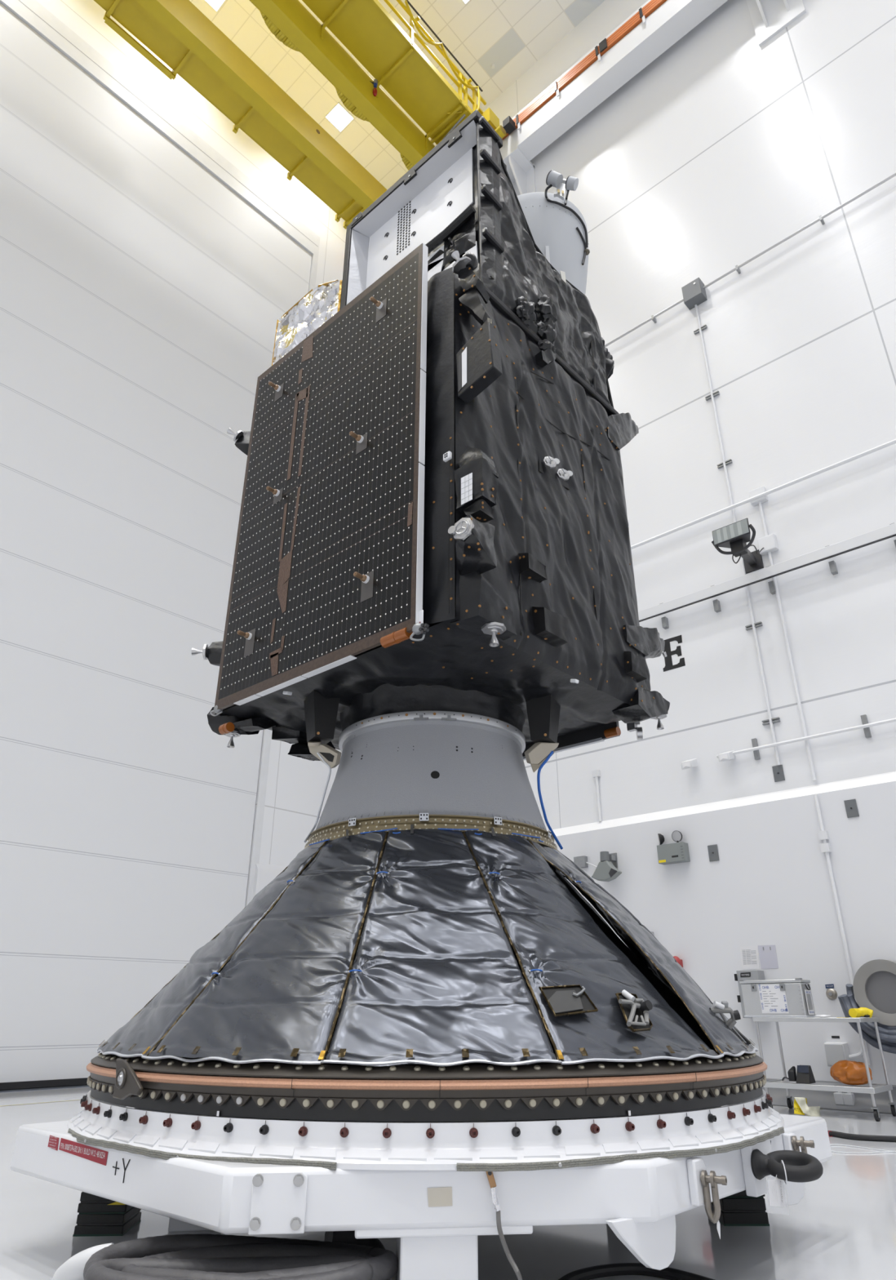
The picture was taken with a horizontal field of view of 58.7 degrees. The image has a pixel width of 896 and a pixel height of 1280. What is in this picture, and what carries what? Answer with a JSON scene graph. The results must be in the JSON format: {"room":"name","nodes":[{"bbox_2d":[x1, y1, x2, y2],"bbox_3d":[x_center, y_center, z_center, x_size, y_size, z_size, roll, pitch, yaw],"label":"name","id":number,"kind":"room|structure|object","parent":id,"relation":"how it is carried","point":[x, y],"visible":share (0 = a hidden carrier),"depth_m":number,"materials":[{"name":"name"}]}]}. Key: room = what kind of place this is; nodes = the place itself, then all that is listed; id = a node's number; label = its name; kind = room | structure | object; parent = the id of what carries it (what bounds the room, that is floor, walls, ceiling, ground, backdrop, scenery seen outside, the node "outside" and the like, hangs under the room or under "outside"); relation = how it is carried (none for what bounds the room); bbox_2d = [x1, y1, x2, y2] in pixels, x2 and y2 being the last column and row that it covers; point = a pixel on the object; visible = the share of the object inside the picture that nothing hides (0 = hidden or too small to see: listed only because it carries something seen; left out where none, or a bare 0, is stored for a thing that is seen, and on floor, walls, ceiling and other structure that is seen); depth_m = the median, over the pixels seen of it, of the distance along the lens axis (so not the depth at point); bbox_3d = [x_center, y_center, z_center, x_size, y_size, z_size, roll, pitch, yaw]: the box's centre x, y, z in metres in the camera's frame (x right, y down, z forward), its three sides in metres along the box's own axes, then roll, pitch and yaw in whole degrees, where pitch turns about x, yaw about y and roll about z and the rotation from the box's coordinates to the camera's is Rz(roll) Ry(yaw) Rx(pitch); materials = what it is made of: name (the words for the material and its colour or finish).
{"room":"clean room","nodes":[
{"label":"clean room","id":0,"kind":"room"},
{"bbox_2d":[0,0,346,906],"bbox_3d":[-9.554,-5.969,13.107,0.325,23.900,21.000,-21,-32,38],"label":"wall","id":1,"kind":"structure","parent":0,"point":[295,785],"depth_m":18.96,"materials":[{"name":"white paint"}]},
{"bbox_2d":[0,1077,87,1089],"bbox_3d":[-10.180,4.470,7.351,0.160,0.088,18.966,-21,-32,38],"label":"trim","id":2,"kind":"structure","parent":1,"relation":"attached to","point":[71,1082],"depth_m":11.55,"materials":[{"name":"black rubber"}]},
{"bbox_2d":[0,1084,88,1093],"bbox_3d":[-10.003,4.450,7.182,0.250,0.006,18.966,-21,-32,38],"label":"trim","id":3,"kind":"structure","parent":1,"relation":"attached to","point":[84,1086],"depth_m":11.40,"materials":[{"name":"grey"}]},
{"bbox_2d":[0,3,311,1082],"bbox_3d":[-10.187,-4.589,11.568,0.120,19.916,18.946,-21,-32,38],"label":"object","id":4,"kind":"structure","parent":1,"relation":"in","point":[143,299],"depth_m":14.99,"materials":[{"name":"white paint"}]},
{"bbox_2d":[0,0,319,904],"bbox_3d":[-10.055,-4.923,11.731,0.015,20.840,19.134,-21,-32,38],"label":"trim","id":5,"kind":"structure","parent":1,"relation":"attached to","point":[15,6],"depth_m":18.71,"materials":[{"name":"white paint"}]},
{"bbox_2d":[252,862,286,898],"bbox_3d":[-3.030,6.136,15.036,0.100,3.588,1.804,-21,-32,38],"label":"trim","id":6,"kind":"structure","parent":1,"relation":"attached to","point":[265,873],"depth_m":15.18,"materials":[{"name":"white paint"}]},
{"bbox_2d":[189,0,604,189],"bbox_3d":[-0.195,-20.456,10.555,25.525,0.200,21.100,-21,-32,38],"label":"ceiling","id":7,"kind":"structure","parent":0,"point":[511,35],"depth_m":20.88,"materials":[{"name":"tile"}]},
{"bbox_2d":[204,0,226,13],"bbox_3d":[-5.822,-16.036,19.771,0.600,0.020,0.600,-21,-32,38],"label":"recessed light","id":8,"kind":"object","parent":7,"relation":"in","point":[215,5],"visible":1,"depth_m":19.97,"materials":[{"name":"white plastic"}]},
{"bbox_2d":[324,102,354,133],"bbox_3d":[-3.065,-14.754,22.521,0.600,0.020,0.600,-21,-32,38],"label":"recessed light","id":9,"kind":"object","parent":7,"relation":"in","point":[339,117],"visible":1,"depth_m":22.52,"materials":[{"name":"white plastic"}]},
{"bbox_2d":[462,0,470,4],"bbox_3d":[0.458,-16.106,19.620,0.600,0.020,0.600,-21,-32,38],"label":"recessed light","id":10,"kind":"object","parent":7,"relation":"in","point":[465,2],"visible":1,"depth_m":19.92,"materials":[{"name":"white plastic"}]},
{"bbox_2d":[0,1084,895,1279],"bbox_3d":[-0.195,1.386,0.369,25.525,0.200,21.100,-21,-32,38],"label":"floor","id":11,"kind":"structure","parent":0,"point":[843,1226],"depth_m":3.99,"materials":[{"name":"grey concrete"}]},
{"bbox_2d":[1,1099,79,1106],"bbox_3d":[-5.554,5.293,8.987,0.437,0.001,11.026,-21,-32,38],"label":"trim","id":12,"kind":"structure","parent":11,"relation":"on","point":[74,1100],"depth_m":9.61,"materials":[{"name":"beige"}]},
{"bbox_2d":[72,1191,141,1236],"bbox_3d":[-1.731,2.853,4.123,0.239,0.313,0.304,1,-25,-2],"label":"blocks","id":13,"kind":"object","parent":11,"relation":"on","point":[98,1215],"visible":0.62,"depth_m":3.96,"materials":[{"name":"black"}]},
{"bbox_2d":[51,1231,398,1279],"bbox_3d":[-0.782,2.309,2.856,1.293,0.233,0.863,7,-26,-14],"label":"hose","id":14,"kind":"object","parent":11,"relation":"on","point":[340,1255],"visible":1,"depth_m":2.82,"materials":[{"name":"grey plastic"}]},
{"bbox_2d":[10,1088,832,1279],"bbox_3d":[-0.106,2.813,4.413,3.824,0.632,3.824,-21,-32,38],"label":"stand","id":15,"kind":"object","parent":11,"relation":"on","point":[402,1180],"visible":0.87,"depth_m":2.90,"materials":[{"name":"white metal"}]},
{"bbox_2d":[67,1128,337,1170],"bbox_3d":[-1.112,2.014,3.151,1.615,0.032,0.192,-16,-29,31],"label":"rail","id":16,"kind":"object","parent":15,"relation":"on","point":[101,1143],"visible":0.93,"depth_m":2.98,"materials":[{"name":"silver metal"}]},
{"bbox_2d":[86,1049,767,1121],"bbox_3d":[-0.106,2.442,4.587,3.663,0.182,3.663,-11,-27,22],"label":"ring","id":17,"kind":"object","parent":15,"relation":"on","point":[541,1091],"visible":0.84,"depth_m":3.06,"materials":[{"name":"black metal"}]},
{"bbox_2d":[96,824,758,1066],"bbox_3d":[-0.098,1.854,4.856,3.587,1.119,3.576,3,-25,-7],"label":"skirt","id":18,"kind":"object","parent":17,"relation":"on","point":[440,947],"visible":1,"depth_m":3.63,"materials":[{"name":"black fabric"}]},
{"bbox_2d":[304,711,563,850],"bbox_3d":[-0.102,1.035,5.224,1.634,0.770,1.624,-21,-32,38],"label":"adapter","id":19,"kind":"object","parent":18,"relation":"on","point":[437,770],"visible":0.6,"depth_m":4.74,"materials":[{"name":"grey metal"}]},
{"bbox_2d":[191,109,670,760],"bbox_3d":[-0.070,-1.512,6.516,2.921,5.168,2.774,-21,-32,38],"label":"satellite","id":20,"kind":"object","parent":19,"relation":"on","point":[433,517],"visible":0.9,"depth_m":5.18,"materials":[{"name":"black"}]},
{"bbox_2d":[246,632,252,639],"bbox_3d":[-1.300,-0.025,5.204,0.046,0.046,0.020,-21,-32,38],"label":"washer","id":21,"kind":"object","parent":20,"relation":"in","point":[249,635],"depth_m":5.19,"materials":[{"name":"white"}]},
{"bbox_2d":[215,266,455,714],"bbox_3d":[-0.807,-0.974,5.341,2.225,2.580,0.060,-21,-32,38],"label":"solar panel","id":22,"kind":"object","parent":20,"relation":"on","point":[439,573],"depth_m":4.67,"materials":[{"name":"black metal"}]},
{"bbox_2d":[356,435,364,443],"bbox_3d":[-0.554,-1.268,5.036,0.046,0.046,0.020,-21,-32,38],"label":"washer","id":23,"kind":"object","parent":20,"relation":"in","point":[360,439],"depth_m":5.02,"materials":[{"name":"white"}]},
{"bbox_2d":[362,574,369,583],"bbox_3d":[-0.466,-0.344,4.518,0.046,0.046,0.020,-21,-32,38],"label":"washer","id":24,"kind":"object","parent":20,"relation":"in","point":[366,579],"depth_m":4.50,"materials":[{"name":"white"}]},
{"bbox_2d":[377,301,383,309],"bbox_3d":[-0.462,-2.270,5.411,0.046,0.046,0.020,-21,-32,38],"label":"washer","id":25,"kind":"object","parent":20,"relation":"in","point":[380,304],"depth_m":5.39,"materials":[{"name":"white metal"}]},
{"bbox_2d":[340,109,502,309],"bbox_3d":[-0.230,-3.004,6.386,1.530,1.943,0.359,-21,-32,38],"label":"panel","id":26,"kind":"object","parent":20,"relation":"attached to","point":[441,203],"depth_m":6.45,"materials":[{"name":"white metal"}]},
{"bbox_2d":[221,617,626,750],"bbox_3d":[-0.112,0.546,5.476,2.225,0.084,2.000,-21,-32,38],"label":"blanket","id":27,"kind":"object","parent":20,"relation":"on","point":[455,658],"depth_m":4.91,"materials":[{"name":"black fabric"}]},
{"bbox_2d":[339,683,524,732],"bbox_3d":[-0.106,0.599,5.447,1.312,0.200,1.315,-21,-32,38],"label":"blanket","id":28,"kind":"object","parent":20,"relation":"on","point":[380,699],"depth_m":4.95,"materials":[{"name":"black fabric"}]},
{"bbox_2d":[443,213,475,266],"bbox_3d":[0.080,-3.019,6.017,0.089,0.386,0.320,17,-30,-32],"label":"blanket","id":29,"kind":"object","parent":20,"relation":"on","point":[460,235],"depth_m":6.01,"materials":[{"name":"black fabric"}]},
{"bbox_2d":[456,317,502,404],"bbox_3d":[0.185,-1.668,4.753,0.294,0.458,0.097,-21,-32,38],"label":"box","id":30,"kind":"object","parent":20,"relation":"attached to","point":[478,361],"depth_m":4.71,"materials":[{"name":"black metal"}]},
{"bbox_2d":[515,296,536,325],"bbox_3d":[0.548,-2.350,5.695,0.156,0.200,0.180,-21,-32,38],"label":"blanket","id":31,"kind":"object","parent":20,"relation":"on","point":[524,308],"depth_m":5.64,"materials":[{"name":"black fabric"}]},
{"bbox_2d":[537,320,546,337],"bbox_3d":[0.672,-2.279,5.842,0.095,0.171,0.100,9,-26,-18],"label":"blanket","id":32,"kind":"object","parent":20,"relation":"on","point":[541,324],"depth_m":5.80,"materials":[{"name":"black fabric"}]},
{"bbox_2d":[535,347,556,367],"bbox_3d":[0.705,-2.059,5.766,0.095,0.259,0.205,-21,-32,38],"label":"blanket","id":33,"kind":"object","parent":20,"relation":"on","point":[544,357],"depth_m":5.72,"materials":[{"name":"black fabric"}]},
{"bbox_2d":[537,338,555,353],"bbox_3d":[0.711,-2.116,5.801,0.130,0.115,0.171,-21,-32,38],"label":"blanket","id":34,"kind":"object","parent":20,"relation":"on","point":[547,344],"depth_m":5.74,"materials":[{"name":"black fabric"}]},
{"bbox_2d":[535,294,557,323],"bbox_3d":[0.721,-2.421,5.924,0.172,0.322,0.195,-21,-32,38],"label":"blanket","id":35,"kind":"object","parent":20,"relation":"on","point":[545,308],"depth_m":5.86,"materials":[{"name":"black fabric"}]},
{"bbox_2d":[540,317,556,345],"bbox_3d":[0.723,-2.235,5.862,0.134,0.282,0.139,5,-25,-10],"label":"blanket","id":36,"kind":"object","parent":20,"relation":"on","point":[548,330],"depth_m":5.80,"materials":[{"name":"black fabric"}]},
{"bbox_2d":[454,273,644,704],"bbox_3d":[0.739,-0.977,5.333,0.095,2.580,2.006,-21,-32,38],"label":"blanket","id":37,"kind":"object","parent":20,"relation":"on","point":[540,408],"depth_m":5.20,"materials":[{"name":"black fabric"}]},
{"bbox_2d":[538,456,569,489],"bbox_3d":[0.700,-1.117,5.371,0.040,0.165,0.349,-21,-32,38],"label":"knobs","id":38,"kind":"object","parent":20,"relation":"on","point":[551,474],"depth_m":5.29,"materials":[{"name":"white"}]},
{"bbox_2d":[604,347,614,378],"bbox_3d":[1.401,-2.496,7.285,0.258,0.383,0.154,-12,-28,25],"label":"blanket","id":39,"kind":"object","parent":20,"relation":"on","point":[610,362],"depth_m":7.19,"materials":[{"name":"black fabric"}]},
{"bbox_2d":[485,1171,522,1279],"bbox_3d":[0.220,2.190,2.928,0.120,0.500,0.545,-3,-25,7],"label":"cable","id":40,"kind":"object","parent":15,"relation":"hanging from","point":[491,1177],"visible":0.92,"depth_m":2.75,"materials":[{"name":"grey rubber"}]},
{"bbox_2d":[457,1127,785,1171],"bbox_3d":[0.849,2.012,3.147,1.803,0.032,0.240,15,-29,-29],"label":"strap","id":41,"kind":"object","parent":15,"relation":"on","point":[513,1166],"visible":1,"depth_m":2.91,"materials":[{"name":"silver metal"}]},
{"bbox_2d":[700,1169,727,1239],"bbox_3d":[1.014,2.133,3.010,0.096,0.218,0.056,-13,-28,26],"label":"shackle","id":42,"kind":"object","parent":15,"relation":"attached to","point":[714,1217],"visible":1,"depth_m":3.02,"materials":[{"name":"metal"}]},
{"bbox_2d":[751,1149,823,1184],"bbox_3d":[1.433,2.197,3.333,0.246,0.110,0.229,-21,-32,38],"label":"hose","id":43,"kind":"object","parent":15,"relation":"attached to","point":[792,1166],"visible":1,"depth_m":3.32,"materials":[{"name":"black rubber"}]},
{"bbox_2d":[768,1174,799,1207],"bbox_3d":[1.359,2.226,3.211,0.075,0.184,0.208,-21,-32,38],"label":"tag","id":44,"kind":"object","parent":43,"relation":"hanging from","point":[776,1187],"visible":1,"depth_m":3.23,"materials":[{"name":"white paper"}]},
{"bbox_2d":[791,1135,814,1153],"bbox_3d":[1.639,2.375,3.657,0.096,0.168,0.056,-13,-28,26],"label":"shackle","id":45,"kind":"object","parent":15,"relation":"attached to","point":[796,1143],"visible":0.56,"depth_m":3.67,"materials":[{"name":"metal"}]},
{"bbox_2d":[558,1262,715,1279],"bbox_3d":[0.756,2.593,3.241,0.684,0.038,0.293,-1,-25,1],"label":"hose","id":46,"kind":"object","parent":11,"relation":"on","point":[620,1268],"visible":0.93,"depth_m":3.30,"materials":[{"name":"black rubber"}]},
{"bbox_2d":[711,1190,769,1226],"bbox_3d":[1.542,2.944,4.312,0.235,0.309,0.302,0,-25,0],"label":"blocks","id":47,"kind":"object","parent":11,"relation":"on","point":[739,1209],"visible":0.3,"depth_m":4.14,"materials":[{"name":"black plastic"}]},
{"bbox_2d":[794,1097,820,1115],"bbox_3d":[3.819,4.986,8.505,0.309,0.193,0.116,2,-25,-3],"label":"bag","id":48,"kind":"object","parent":11,"relation":"on","point":[801,1107],"visible":0.98,"depth_m":8.49,"materials":[{"name":"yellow plastic"}]},
{"bbox_2d":[752,1017,895,1121],"bbox_3d":[4.129,4.676,8.774,1.168,0.942,0.684,-21,-32,38],"label":"utility cart","id":49,"kind":"object","parent":11,"relation":"on","point":[871,1088],"visible":0.83,"depth_m":8.59,"materials":[{"name":"metal"}]},
{"bbox_2d":[738,977,816,1017],"bbox_3d":[3.815,4.135,9.208,0.749,0.405,0.325,-21,-32,38],"label":"case","id":50,"kind":"object","parent":49,"relation":"on","point":[781,998],"visible":0.99,"depth_m":9.07,"materials":[{"name":"metal"}]},
{"bbox_2d":[781,1065,816,1084],"bbox_3d":[3.837,4.775,8.777,0.319,0.170,0.197,-21,-32,38],"label":"desk phone","id":51,"kind":"object","parent":49,"relation":"on","point":[804,1073],"visible":1,"depth_m":8.71,"materials":[{"name":"grey plastic"}]},
{"bbox_2d":[781,1078,796,1083],"bbox_3d":[3.791,4.862,8.796,0.179,0.030,0.179,-21,-32,38],"label":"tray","id":52,"kind":"object","parent":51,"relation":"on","point":[788,1080],"depth_m":8.73,"materials":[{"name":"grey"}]},
{"bbox_2d":[752,1017,879,1022],"bbox_3d":[4.119,4.263,8.954,1.168,0.042,0.628,-21,-32,38],"label":"shelf","id":53,"kind":"object","parent":49,"relation":"attached to","point":[755,1019],"depth_m":8.71,"materials":[{"name":"metal"}]},
{"bbox_2d":[814,1014,831,1017],"bbox_3d":[4.104,4.116,8.726,0.187,0.032,0.109,-21,-32,38],"label":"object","id":54,"kind":"object","parent":49,"relation":"on","point":[817,1015],"visible":1,"depth_m":8.70,"materials":[{"name":"white paper"}]},
{"bbox_2d":[763,1079,893,1093],"bbox_3d":[4.119,4.852,8.680,1.168,0.052,0.628,-21,-32,38],"label":"shelf","id":55,"kind":"object","parent":49,"relation":"attached to","point":[829,1086],"depth_m":8.50,"materials":[{"name":"metal"}]},
{"bbox_2d":[830,1059,872,1084],"bbox_3d":[4.293,4.604,8.490,0.415,0.237,0.345,-21,-32,38],"label":"bag","id":56,"kind":"object","parent":49,"relation":"on","point":[846,1072],"visible":0.93,"depth_m":8.39,"materials":[{"name":"orange plastic"}]},
{"bbox_2d":[848,1007,873,1017],"bbox_3d":[4.423,3.986,8.530,0.259,0.105,0.120,2,-25,-5],"label":"roll","id":57,"kind":"object","parent":49,"relation":"on","point":[865,1012],"visible":1,"depth_m":8.50,"materials":[{"name":"yellow plastic"}]},
{"bbox_2d":[838,959,895,1053],"bbox_3d":[4.967,4.094,8.923,1.052,0.957,0.408,-21,-32,38],"label":"hose reel","id":58,"kind":"object","parent":49,"relation":"attached to","point":[873,988],"visible":0.83,"depth_m":8.97,"materials":[{"name":"grey plastic"}]},
{"bbox_2d":[827,1130,895,1142],"bbox_3d":[3.747,4.286,6.875,1.499,0.054,0.262,-11,-27,22],"label":"cable","id":59,"kind":"object","parent":11,"relation":"on","point":[831,1133],"visible":0.56,"depth_m":6.83,"materials":[{"name":"black rubber"}]},
{"bbox_2d":[830,1143,895,1153],"bbox_3d":[3.243,4.051,6.333,0.604,0.007,0.412,-21,-32,38],"label":"tubing","id":60,"kind":"object","parent":11,"relation":"on","point":[882,1150],"visible":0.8,"depth_m":6.26,"materials":[{"name":"white"}]},
{"bbox_2d":[340,0,895,830],"bbox_3d":[6.917,-6.227,12.555,25.525,23.900,0.250,-21,-32,38],"label":"wall","id":61,"kind":"structure","parent":0,"point":[725,146],"depth_m":13.30,"materials":[{"name":"white paint"}]},
{"bbox_2d":[573,855,597,868],"bbox_3d":[2.160,3.466,12.355,0.435,0.240,0.089,-21,-32,38],"label":"junction box","id":62,"kind":"object","parent":61,"relation":"attached to","point":[581,861],"visible":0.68,"depth_m":12.39,"materials":[{"name":"white plastic"}]},
{"bbox_2d":[592,769,601,821],"bbox_3d":[2.406,2.490,12.780,0.120,0.820,0.059,-21,-32,38],"label":"conduit","id":63,"kind":"object","parent":61,"relation":"attached to","point":[597,773],"visible":1,"depth_m":12.80,"materials":[{"name":"white plastic"}]},
{"bbox_2d":[591,851,622,881],"bbox_3d":[2.408,3.417,12.000,0.472,0.430,0.267,-21,-32,38],"label":"speaker","id":64,"kind":"object","parent":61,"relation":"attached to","point":[606,870],"visible":1,"depth_m":11.91},
{"bbox_2d":[499,0,806,195],"bbox_3d":[6.709,-13.428,15.354,25.050,2.920,0.780,-21,-32,38],"label":"runway","id":65,"kind":"object","parent":61,"relation":"attached to","point":[654,28],"visible":0.62,"depth_m":17.89,"materials":[{"name":"white paint"}]},
{"bbox_2d":[93,0,515,229],"bbox_3d":[-7.005,-15.332,14.696,5.434,2.264,19.900,-21,-32,38],"label":"crane","id":66,"kind":"object","parent":65,"relation":"on","point":[176,32],"visible":0.84,"depth_m":18.57,"materials":[{"name":"yellow metal"}]},
{"bbox_2d":[373,87,377,96],"bbox_3d":[-1.711,-12.834,18.675,0.107,0.250,0.110,-21,-32,38],"label":"warning lamp","id":67,"kind":"object","parent":66,"relation":"attached to","point":[375,90],"depth_m":18.63,"materials":[{"name":"red plastic"}]},
{"bbox_2d":[373,79,377,87],"bbox_3d":[-1.711,-13.111,18.804,0.100,0.220,0.100,-21,-32,38],"label":"warning lamp","id":68,"kind":"object","parent":66,"relation":"attached to","point":[375,81],"depth_m":18.76,"materials":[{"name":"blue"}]},
{"bbox_2d":[657,830,690,865],"bbox_3d":[3.217,2.979,11.461,0.432,0.433,0.173,-21,-32,38],"label":"emergency light","id":69,"kind":"object","parent":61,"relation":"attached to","point":[677,852],"visible":1,"depth_m":11.39,"materials":[{"name":"grey plastic"}]},
{"bbox_2d":[663,635,685,671],"bbox_3d":[3.579,0.212,12.708,0.384,0.533,0.003,-21,-32,38],"label":"letter","id":70,"kind":"object","parent":61,"relation":"attached to","point":[668,661],"depth_m":12.70,"materials":[{"name":"black paint"}]},
{"bbox_2d":[673,955,683,967],"bbox_3d":[3.126,4.419,10.894,0.151,0.187,0.158,-21,-32,38],"label":"bell","id":71,"kind":"object","parent":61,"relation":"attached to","point":[678,960],"visible":0.34,"depth_m":10.86,"materials":[{"name":"red"}]},
{"bbox_2d":[681,758,697,769],"bbox_3d":[3.591,1.837,11.803,0.223,0.159,0.162,14,-28,-28],"label":"sensor","id":72,"kind":"object","parent":61,"relation":"attached to","point":[691,763],"visible":1,"depth_m":11.74,"materials":[{"name":"white plastic"}]},
{"bbox_2d":[681,277,707,310],"bbox_3d":[4.525,-6.368,14.656,0.350,0.400,0.235,-21,-32,38],"label":"box","id":73,"kind":"object","parent":61,"relation":"attached to","point":[694,293],"visible":1,"depth_m":14.57,"materials":[{"name":"grey paint"}]},
{"bbox_2d":[707,844,719,862],"bbox_3d":[3.700,2.966,11.096,0.143,0.221,0.021,-21,-32,38],"label":"switch plate","id":74,"kind":"object","parent":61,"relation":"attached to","point":[713,854],"visible":1,"depth_m":11.09,"materials":[{"name":"grey paint"}]},
{"bbox_2d":[546,771,895,835],"bbox_3d":[6.909,1.181,8.825,25.200,0.150,0.130,-21,-32,38],"label":"trim","id":75,"kind":"structure","parent":61,"relation":"attached to","point":[890,776],"depth_m":11.18,"materials":[{"name":"white metal"}]},
{"bbox_2d":[554,781,895,1084],"bbox_3d":[6.909,2.873,8.036,25.200,3.585,0.130,-21,-32,38],"label":"wall","id":76,"kind":"structure","parent":61,"relation":"attached to","point":[770,884],"depth_m":10.36,"materials":[{"name":"white paint"}]},
{"bbox_2d":[718,750,736,761],"bbox_3d":[4.019,1.671,11.450,0.223,0.159,0.162,14,-28,-28],"label":"sensor","id":77,"kind":"object","parent":61,"relation":"attached to","point":[726,756],"visible":1,"depth_m":11.39,"materials":[{"name":"white plastic"}]},
{"bbox_2d":[693,304,780,765],"bbox_3d":[4.560,-2.212,12.820,0.240,8.686,0.051,-21,-32,38],"label":"conduit","id":78,"kind":"object","parent":61,"relation":"attached to","point":[713,395],"visible":1,"depth_m":12.36,"materials":[{"name":"white metal"}]},
{"bbox_2d":[711,517,764,573],"bbox_3d":[4.419,-1.287,11.696,0.629,0.631,1.169,-21,-32,38],"label":"floodlight","id":79,"kind":"object","parent":61,"relation":"attached to","point":[735,536],"visible":1,"depth_m":11.38,"materials":[{"name":"grey metal"}]},
{"bbox_2d":[734,969,764,1017],"bbox_3d":[3.850,4.481,10.092,0.303,0.550,0.221,-21,-32,38],"label":"control box","id":80,"kind":"object","parent":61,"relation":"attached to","point":[750,975],"visible":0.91,"depth_m":10.09,"materials":[{"name":"grey metal"}]},
{"bbox_2d":[740,945,759,969],"bbox_3d":[3.921,4.121,10.347,0.255,0.280,0.004,-21,-32,38],"label":"notice","id":81,"kind":"object","parent":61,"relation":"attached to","point":[749,954],"visible":1,"depth_m":10.35,"materials":[{"name":"white paper"}]},
{"bbox_2d":[604,173,895,347],"bbox_3d":[5.469,-6.716,13.957,12.412,0.100,0.121,-21,-32,38],"label":"conduit","id":82,"kind":"object","parent":61,"relation":"attached to","point":[821,218],"visible":0.85,"depth_m":13.86,"materials":[{"name":"silver metal"}]},
{"bbox_2d":[749,485,768,506],"bbox_3d":[4.867,-2.256,12.500,0.240,0.240,0.095,-21,-32,38],"label":"junction box","id":83,"kind":"object","parent":61,"relation":"attached to","point":[762,489],"visible":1,"depth_m":12.46,"materials":[{"name":"white plastic"}]},
{"bbox_2d":[758,502,768,536],"bbox_3d":[4.876,-1.850,12.322,0.044,0.888,0.044,11,-27,-23],"label":"conduit","id":84,"kind":"object","parent":61,"relation":"attached to","point":[766,532],"visible":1,"depth_m":12.31,"materials":[{"name":"white metal"}]},
{"bbox_2d":[631,439,895,549],"bbox_3d":[5.123,-2.344,12.207,11.218,0.060,0.060,-21,-32,38],"label":"conduit","id":85,"kind":"object","parent":61,"relation":"attached to","point":[893,442],"visible":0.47,"depth_m":12.30,"materials":[{"name":"white metal"}]},
{"bbox_2d":[638,522,895,629],"bbox_3d":[5.823,-1.304,11.018,12.069,0.426,0.201,-21,-32,38],"label":"rail","id":86,"kind":"object","parent":61,"relation":"attached to","point":[877,535],"visible":0.73,"depth_m":11.80,"materials":[{"name":"white metal"}]},
{"bbox_2d":[757,533,778,555],"bbox_3d":[4.865,-1.451,12.126,0.260,0.260,0.095,-21,-32,38],"label":"junction box","id":87,"kind":"object","parent":61,"relation":"attached to","point":[770,544],"visible":0.95,"depth_m":12.08,"materials":[{"name":"white plastic"}]},
{"bbox_2d":[758,945,778,968],"bbox_3d":[4.097,4.053,10.201,0.229,0.281,0.007,-21,-32,38],"label":"notice","id":88,"kind":"object","parent":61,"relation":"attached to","point":[767,953],"visible":1,"depth_m":10.20,"materials":[{"name":"grey paper"}]},
{"bbox_2d":[772,764,785,782],"bbox_3d":[4.551,1.835,10.963,0.142,0.221,0.021,-21,-32,38],"label":"switch plate","id":89,"kind":"object","parent":61,"relation":"attached to","point":[778,771],"visible":1,"depth_m":10.96,"materials":[{"name":"grey paint"}]},
{"bbox_2d":[768,551,816,781],"bbox_3d":[4.871,0.211,11.365,0.044,3.656,0.044,11,-27,-23],"label":"conduit","id":90,"kind":"object","parent":61,"relation":"attached to","point":[802,720],"visible":1,"depth_m":11.22,"materials":[{"name":"white metal"}]},
{"bbox_2d":[716,714,895,759],"bbox_3d":[6.296,0.780,9.642,6.399,0.301,0.108,-21,-32,38],"label":"conduit","id":91,"kind":"object","parent":61,"relation":"attached to","point":[866,726],"visible":1,"depth_m":10.67,"materials":[{"name":"white metal"}]},
{"bbox_2d":[825,983,834,988],"bbox_3d":[4.609,4.180,9.626,0.101,0.048,0.006,-21,-32,38],"label":"sign","id":92,"kind":"object","parent":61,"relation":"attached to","point":[828,986],"visible":1,"depth_m":9.63,"materials":[{"name":"blue plastic"}]},
{"bbox_2d":[826,987,837,999],"bbox_3d":[4.601,4.250,9.574,0.132,0.132,0.047,-21,-32,38],"label":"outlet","id":93,"kind":"object","parent":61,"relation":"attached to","point":[831,993],"visible":1,"depth_m":9.56,"materials":[{"name":"silver metal"}]},
{"bbox_2d":[813,793,871,1065],"bbox_3d":[4.796,3.428,9.746,0.100,3.125,0.069,-21,-32,38],"label":"conduit","id":94,"kind":"object","parent":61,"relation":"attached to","point":[823,834],"visible":0.73,"depth_m":9.92,"materials":[{"name":"white metal"}]},
{"bbox_2d":[823,1034,863,1106],"bbox_3d":[4.612,4.828,9.217,0.445,0.960,0.149,-21,-32,38],"label":"box","id":95,"kind":"object","parent":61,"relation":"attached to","point":[835,1052],"visible":0.76,"depth_m":9.21,"materials":[{"name":"white plastic"}]},
{"bbox_2d":[844,799,859,817],"bbox_3d":[5.106,2.130,10.077,0.142,0.221,0.021,-21,-32,38],"label":"switch plate","id":96,"kind":"object","parent":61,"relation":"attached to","point":[851,807],"visible":1,"depth_m":10.07,"materials":[{"name":"grey paint"}]},
{"bbox_2d":[762,1078,895,1113],"bbox_3d":[6.778,4.319,7.202,25.200,0.260,0.260,-21,-32,38],"label":"baseboard","id":97,"kind":"structure","parent":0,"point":[824,1099],"depth_m":9.15,"materials":[{"name":"grey"}]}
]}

